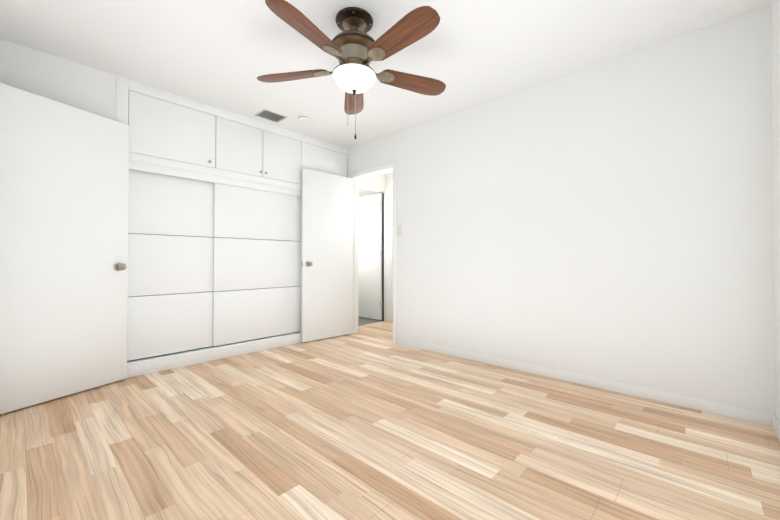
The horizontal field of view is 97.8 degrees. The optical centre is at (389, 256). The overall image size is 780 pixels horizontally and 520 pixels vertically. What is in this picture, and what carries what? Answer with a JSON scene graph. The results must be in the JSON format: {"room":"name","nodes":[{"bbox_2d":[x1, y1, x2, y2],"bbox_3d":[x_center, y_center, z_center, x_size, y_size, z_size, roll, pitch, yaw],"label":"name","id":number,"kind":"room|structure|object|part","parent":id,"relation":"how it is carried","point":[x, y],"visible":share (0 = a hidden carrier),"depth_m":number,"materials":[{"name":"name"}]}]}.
{"room":"empty bedroom","nodes":[
{"label":"empty bedroom","id":0,"kind":"room"},
{"bbox_2d":[0,39,347,377],"bbox_3d":[-1.669,-0.227,3.361,0.152,2.440,3.187,-1,-1,42],"label":"wall","id":1,"kind":"structure","parent":0,"point":[214,229],"depth_m":3.20,"materials":[{"name":"white paint"}]},
{"bbox_2d":[0,83,128,413],"bbox_3d":[-2.268,-0.047,2.404,0.270,2.033,0.709,-1,-1,42],"label":"door","id":2,"kind":"structure","parent":1,"relation":"in","point":[64,178],"depth_m":2.34,"materials":[{"name":"white paint"}]},
{"bbox_3d":[-1.948,0.066,3.066,0.020,1.596,0.730,-1,-1,42],"label":"sliding door","id":3,"kind":"part","parent":1,"relation":"part of","materials":[{"name":"white paint"}]},
{"bbox_3d":[-1.908,-1.109,3.033,0.046,0.504,0.675,-1,-1,42],"label":"door","id":4,"kind":"part","parent":1,"relation":"part of","materials":[{"name":"white paint"}]},
{"bbox_3d":[-1.516,-1.104,3.461,0.046,0.504,0.473,-1,-1,42],"label":"door","id":5,"kind":"part","parent":1,"relation":"part of","materials":[{"name":"white paint"}]},
{"bbox_3d":[-1.381,0.073,3.650,0.020,1.596,0.962,-1,-1,42],"label":"sliding door","id":6,"kind":"part","parent":1,"relation":"part of","materials":[{"name":"white paint"}]},
{"bbox_3d":[-1.196,-1.100,3.811,0.046,0.504,0.465,-1,-1,42],"label":"door","id":7,"kind":"part","parent":1,"relation":"part of","materials":[{"name":"white paint"}]},
{"bbox_3d":[-0.797,-1.094,4.247,0.046,0.504,0.704,-1,-1,42],"label":"door","id":8,"kind":"part","parent":1,"relation":"part of","materials":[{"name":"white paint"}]},
{"bbox_2d":[359,188,383,196],"bbox_3d":[-0.406,-0.196,5.914,1.130,2.440,0.100,-1,-1,42],"label":"wall","id":9,"kind":"structure","parent":0,"point":[363,192],"depth_m":5.84,"materials":[{"name":"white paint"}]},
{"bbox_2d":[359,173,384,191],"bbox_3d":[-0.448,-0.206,5.075,0.100,2.440,0.990,-1,-1,42],"label":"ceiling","id":10,"kind":"structure","parent":0,"point":[381,183],"depth_m":5.25,"materials":[{"name":"white paint"}]},
{"bbox_2d":[0,0,770,147],"bbox_3d":[-0.637,-1.486,2.617,5.260,0.060,5.300,-1,-1,42],"label":"ceiling","id":11,"kind":"structure","parent":0,"point":[223,54],"depth_m":2.34,"materials":[{"name":"white paint"}]},
{"bbox_2d":[254,109,287,122],"bbox_3d":[-1.220,-1.440,3.498,0.216,0.010,0.261,-1,-1,42],"label":"ceiling vent","id":12,"kind":"object","parent":11,"relation":"in","point":[269,115],"visible":1,"depth_m":3.50,"materials":[{"name":"grey metal"}]},
{"bbox_2d":[297,114,309,120],"bbox_3d":[-0.889,-1.427,3.511,0.126,0.037,0.126,-1,-1,42],"label":"smoke detector","id":13,"kind":"object","parent":11,"relation":"attached to","point":[303,117],"visible":1,"depth_m":3.48,"materials":[{"name":"white plastic"}]},
{"bbox_2d":[257,0,445,138],"bbox_3d":[-0.201,-1.077,2.065,1.228,0.770,1.249,-1,-1,42],"label":"ceiling fan","id":14,"kind":"object","parent":11,"relation":"hanging from","point":[354,48],"visible":1,"depth_m":2.00,"materials":[{"name":"brown wood"}]},
{"bbox_3d":[-0.586,-1.154,2.180,0.564,0.017,0.152,0,12,12],"label":"blade","id":15,"kind":"part","parent":14,"relation":"part of","materials":[{"name":"brown wood"}]},
{"bbox_3d":[-0.406,-1.159,1.779,0.152,0.017,0.564,15,7,29],"label":"blade","id":16,"kind":"part","parent":14,"relation":"part of","materials":[{"name":"brown wood"}]},
{"bbox_3d":[-0.260,-1.150,2.475,0.152,0.017,0.564,-13,1,-6],"label":"blade","id":17,"kind":"part","parent":14,"relation":"part of","materials":[{"name":"brown wood"}]},
{"bbox_3d":[0.031,-1.158,1.826,0.152,0.017,0.564,18,-12,-41],"label":"blade","id":18,"kind":"part","parent":14,"relation":"part of","materials":[{"name":"brown wood"}]},
{"bbox_3d":[0.121,-1.153,2.257,0.564,0.017,0.152,0,-14,-24],"label":"blade","id":19,"kind":"part","parent":14,"relation":"part of","materials":[{"name":"brown wood"}]},
{"bbox_2d":[385,171,392,190],"bbox_3d":[0.751,-0.211,4.719,2.350,2.440,0.100,-1,-1,42],"label":"wall","id":20,"kind":"structure","parent":0,"point":[388,176],"depth_m":5.36,"materials":[{"name":"white paint"}]},
{"bbox_2d":[358,193,381,319],"bbox_3d":[-0.397,0.003,5.637,0.714,2.010,0.044,-1,-1,42],"label":"bathroom door","id":21,"kind":"structure","parent":20,"relation":"in","point":[370,262],"depth_m":5.55,"materials":[{"name":"white paint"}]},
{"bbox_2d":[382,190,392,321],"bbox_3d":[-0.005,-0.013,5.395,0.202,2.060,0.122,-1,-1,42],"label":"door frame","id":22,"kind":"structure","parent":20,"relation":"attached to","point":[387,255],"depth_m":5.35,"materials":[{"name":"white paint"}]},
{"bbox_2d":[0,317,779,519],"bbox_3d":[-0.637,1.014,2.587,5.260,0.060,5.300,-1,-1,42],"label":"floor","id":23,"kind":"structure","parent":0,"point":[372,421],"depth_m":1.74,"materials":[{"name":"brown wood"}]},
{"bbox_2d":[347,5,774,413],"bbox_3d":[0.857,-0.228,3.287,3.980,2.440,0.113,-1,-1,42],"label":"wall","id":24,"kind":"structure","parent":0,"point":[611,220],"depth_m":2.50,"materials":[{"name":"white paint"}]},
{"bbox_2d":[348,161,396,343],"bbox_3d":[-0.195,-0.045,4.246,0.856,2.098,0.144,-1,-1,42],"label":"door frame","id":25,"kind":"structure","parent":24,"relation":"attached to","point":[375,169],"depth_m":4.28,"materials":[{"name":"white paint"}]},
{"bbox_2d":[301,168,352,341],"bbox_3d":[-0.741,-0.014,4.177,0.109,2.010,0.733,-1,-1,42],"label":"entry door","id":26,"kind":"structure","parent":25,"relation":"in","point":[327,265],"depth_m":4.14,"materials":[{"name":"white paint"}]},
{"bbox_2d":[397,225,401,234],"bbox_3d":[0.102,-0.301,3.890,0.072,0.116,0.017,-1,-1,42],"label":"light switch","id":27,"kind":"object","parent":24,"relation":"attached to","point":[399,229],"visible":1,"depth_m":3.89,"materials":[{"name":"white plastic"}]},
{"bbox_2d":[397,338,774,426],"bbox_3d":[1.146,0.952,2.922,2.880,0.072,0.013,-1,-1,42],"label":"baseboard","id":28,"kind":"structure","parent":24,"relation":"attached to","point":[751,415],"depth_m":2.47,"materials":[{"name":"white paint"}]},
{"bbox_2d":[770,0,779,422],"bbox_3d":[0.863,-0.262,0.420,0.100,2.440,4.107,-1,-1,42],"label":"wall","id":29,"kind":"structure","parent":0,"point":[775,57],"depth_m":1.87,"materials":[{"name":"white paint"}]},
{"bbox_2d":[772,415,779,442],"bbox_3d":[0.851,0.923,0.476,0.013,0.072,3.994,-1,-1,42],"label":"baseboard","id":30,"kind":"structure","parent":29,"relation":"attached to","point":[776,424],"depth_m":1.85,"materials":[{"name":"white paint"}]}
]}

